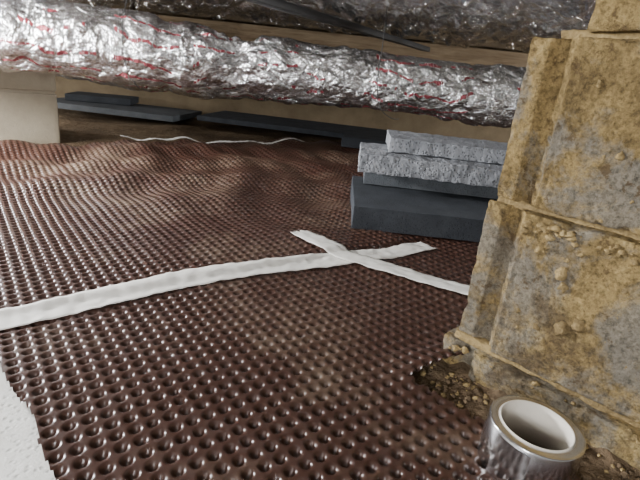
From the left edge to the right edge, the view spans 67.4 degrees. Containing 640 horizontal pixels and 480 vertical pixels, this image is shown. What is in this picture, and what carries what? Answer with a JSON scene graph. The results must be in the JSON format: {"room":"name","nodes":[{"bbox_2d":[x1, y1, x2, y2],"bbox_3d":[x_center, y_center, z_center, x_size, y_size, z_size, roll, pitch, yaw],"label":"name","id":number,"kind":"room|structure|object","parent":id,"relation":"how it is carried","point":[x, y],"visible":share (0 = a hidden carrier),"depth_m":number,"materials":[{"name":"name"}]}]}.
{"room":"crawl space","nodes":[
{"label":"crawl space","id":0,"kind":"room"},
{"bbox_2d":[58,108,341,145],"bbox_3d":[0.017,-0.158,1.535,8.000,0.049,5.000,6,20,0],"label":"floor","id":1,"kind":"structure","parent":0,"point":[77,128],"depth_m":2.44,"materials":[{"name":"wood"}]},
{"bbox_2d":[0,363,58,479],"bbox_3d":[-0.388,0.291,0.198,0.623,0.053,0.783,-10,25,-38],"label":"paver","id":2,"kind":"object","parent":1,"relation":"on","point":[21,456],"visible":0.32,"depth_m":0.45,"materials":[{"name":"white concrete"}]},
{"bbox_2d":[0,69,60,143],"bbox_3d":[-1.233,-0.650,1.772,0.393,0.534,0.392,-9,24,-35],"label":"pier","id":3,"kind":"object","parent":1,"relation":"on","point":[28,100],"visible":0.52,"depth_m":1.73,"materials":[{"name":"beige concrete"}]},
{"bbox_2d":[57,97,201,121],"bbox_3d":[-1.129,-0.748,2.725,0.801,0.031,0.401,8,20,6],"label":"insulation slab","id":4,"kind":"object","parent":1,"relation":"on","point":[169,114],"visible":0.75,"depth_m":2.56,"materials":[{"name":"plastic"}]},
{"bbox_2d":[65,91,138,105],"bbox_3d":[-1.267,-0.830,2.808,0.351,0.036,0.221,3,20,-9],"label":"insulation slab","id":5,"kind":"object","parent":4,"relation":"on","point":[78,95],"visible":1,"depth_m":2.72,"materials":[{"name":"plastic"}]},
{"bbox_2d":[0,137,579,479],"bbox_3d":[-0.209,-0.147,1.339,2.943,0.050,2.639,6,20,0],"label":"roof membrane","id":6,"kind":"object","parent":1,"relation":"on","point":[305,374],"visible":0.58,"depth_m":0.66,"materials":[{"name":"brown plastic"}]},
{"bbox_2d":[121,135,303,143],"bbox_3d":[-0.423,-0.425,2.042,0.799,0.032,0.028,-5,22,-29],"label":"tape","id":7,"kind":"object","parent":6,"relation":"on","point":[121,135],"visible":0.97,"depth_m":2.03,"materials":[{"name":"white plastic"}]},
{"bbox_2d":[0,242,435,329],"bbox_3d":[-0.269,0.074,0.717,1.233,0.016,0.075,-8,24,-34],"label":"tape","id":8,"kind":"object","parent":6,"relation":"on","point":[60,306],"visible":1,"depth_m":0.75,"materials":[{"name":"white plastic"}]},
{"bbox_2d":[341,130,386,148],"bbox_3d":[0.512,-0.439,2.274,0.801,0.046,0.301,8,20,6],"label":"insulation slab","id":9,"kind":"object","parent":6,"relation":"on","point":[351,138],"visible":0.15,"depth_m":2.18,"materials":[{"name":"plastic"}]},
{"bbox_2d":[291,230,469,294],"bbox_3d":[0.112,0.041,0.904,0.406,0.015,0.062,18,23,30],"label":"tape","id":10,"kind":"object","parent":6,"relation":"on","point":[330,246],"visible":0.91,"depth_m":0.90,"materials":[{"name":"white plastic"}]},
{"bbox_2d":[350,176,495,241],"bbox_3d":[0.381,-0.073,1.238,0.606,0.055,0.341,6,20,0],"label":"insulation slab","id":11,"kind":"object","parent":6,"relation":"on","point":[373,207],"visible":0.48,"depth_m":1.09,"materials":[{"name":"plastic"}]},
{"bbox_2d":[363,172,497,198],"bbox_3d":[0.425,-0.168,1.367,0.601,0.043,0.201,7,20,3],"label":"insulation slab","id":12,"kind":"object","parent":11,"relation":"on","point":[368,178],"visible":0.2,"depth_m":1.28,"materials":[{"name":"plastic"}]},
{"bbox_2d":[358,142,502,187],"bbox_3d":[0.405,-0.194,1.295,0.605,0.051,0.225,7,20,3],"label":"insulation slab","id":13,"kind":"object","parent":12,"relation":"on","point":[374,158],"visible":0.52,"depth_m":1.20,"materials":[{"name":"plastic"}]},
{"bbox_2d":[386,129,507,163],"bbox_3d":[0.468,-0.247,1.333,0.564,0.040,0.204,7,20,3],"label":"insulation slab","id":14,"kind":"object","parent":13,"relation":"on","point":[459,148],"visible":0.54,"depth_m":1.25,"materials":[{"name":"plastic"}]},
{"bbox_2d":[478,395,585,479],"bbox_3d":[0.202,0.198,0.463,0.088,0.053,0.089,12,20,16],"label":"tape roll","id":15,"kind":"object","parent":6,"relation":"on","point":[522,437],"visible":1,"depth_m":0.45,"materials":[{"name":"metal"}]},
{"bbox_2d":[197,111,387,137],"bbox_3d":[-0.031,-0.626,2.671,1.201,0.026,0.421,9,20,8],"label":"insulation slab","id":16,"kind":"object","parent":1,"relation":"on","point":[226,117],"visible":0.62,"depth_m":2.58,"materials":[{"name":"plastic"}]},
{"bbox_2d":[411,341,639,479],"bbox_3d":[0.230,0.208,0.533,0.100,0.021,0.500,-14,27,-44],"label":"bank","id":17,"kind":"object","parent":1,"relation":"on","point":[592,467],"visible":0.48,"depth_m":0.56,"materials":[{"name":"brown soil"}]},
{"bbox_2d":[420,364,639,479],"bbox_3d":[0.227,0.202,0.548,0.152,0.008,0.379,-4,22,-26],"label":"rubble","id":18,"kind":"object","parent":17,"relation":"on","point":[625,473],"visible":0.55,"depth_m":0.58,"materials":[{"name":"brown stone"}]},
{"bbox_2d":[442,0,639,470],"bbox_3d":[0.409,0.054,0.507,0.477,0.678,0.213,23,26,40],"label":"pier","id":19,"kind":"object","parent":1,"relation":"on","point":[551,316],"visible":0.9,"depth_m":0.51,"materials":[{"name":"beige stone"}]},
{"bbox_2d":[55,6,512,142],"bbox_3d":[0.115,-1.094,3.032,8.000,0.850,0.150,6,20,0],"label":"wall","id":20,"kind":"structure","parent":0,"point":[353,116],"depth_m":3.06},
{"bbox_2d":[64,0,597,53],"bbox_3d":[0.059,-0.560,0.968,8.000,0.085,4.200,6,20,0],"label":"ceiling","id":21,"kind":"structure","parent":0,"point":[501,25],"depth_m":1.72,"materials":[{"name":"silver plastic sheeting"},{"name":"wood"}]},
{"bbox_2d":[122,0,139,88],"bbox_3d":[-0.559,-0.609,1.419,0.002,0.317,0.121,6,20,0],"label":"wire","id":22,"kind":"object","parent":21,"relation":"hanging from","point":[126,0],"visible":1,"depth_m":1.37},
{"bbox_2d":[0,0,525,127],"bbox_3d":[-0.292,-0.575,1.511,4.548,0.283,0.299,3,20,-8],"label":"duct","id":23,"kind":"object","parent":22,"relation":"hanging from","point":[61,37],"visible":0.78,"depth_m":1.48,"materials":[{"name":"metal"}]},
{"bbox_2d":[55,73,364,107],"bbox_3d":[-0.323,-0.729,2.124,3.190,0.234,0.609,10,20,11],"label":"duct","id":24,"kind":"object","parent":21,"relation":"hanging from","point":[225,90],"visible":0.17,"depth_m":1.93,"materials":[{"name":"metal"}]},
{"bbox_2d":[243,0,429,51],"bbox_3d":[0.111,-0.751,1.689,0.036,0.023,1.901,15,22,24],"label":"batten","id":25,"kind":"object","parent":21,"relation":"attached to","point":[281,5],"visible":1,"depth_m":1.53,"materials":[{"name":"timber"}]},
{"bbox_2d":[155,14,528,66],"bbox_3d":[0.117,-1.108,2.735,7.801,0.116,0.102,6,20,0],"label":"bearer","id":26,"kind":"object","parent":21,"relation":"attached to","point":[245,32],"visible":0.25,"depth_m":2.68,"materials":[{"name":"brown wood"}]},
{"bbox_2d":[377,6,398,119],"bbox_3d":[0.232,-0.555,1.524,0.114,0.333,0.036,-2,21,-21],"label":"wire","id":27,"kind":"object","parent":21,"relation":"hanging from","point":[387,6],"visible":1,"depth_m":1.50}
]}

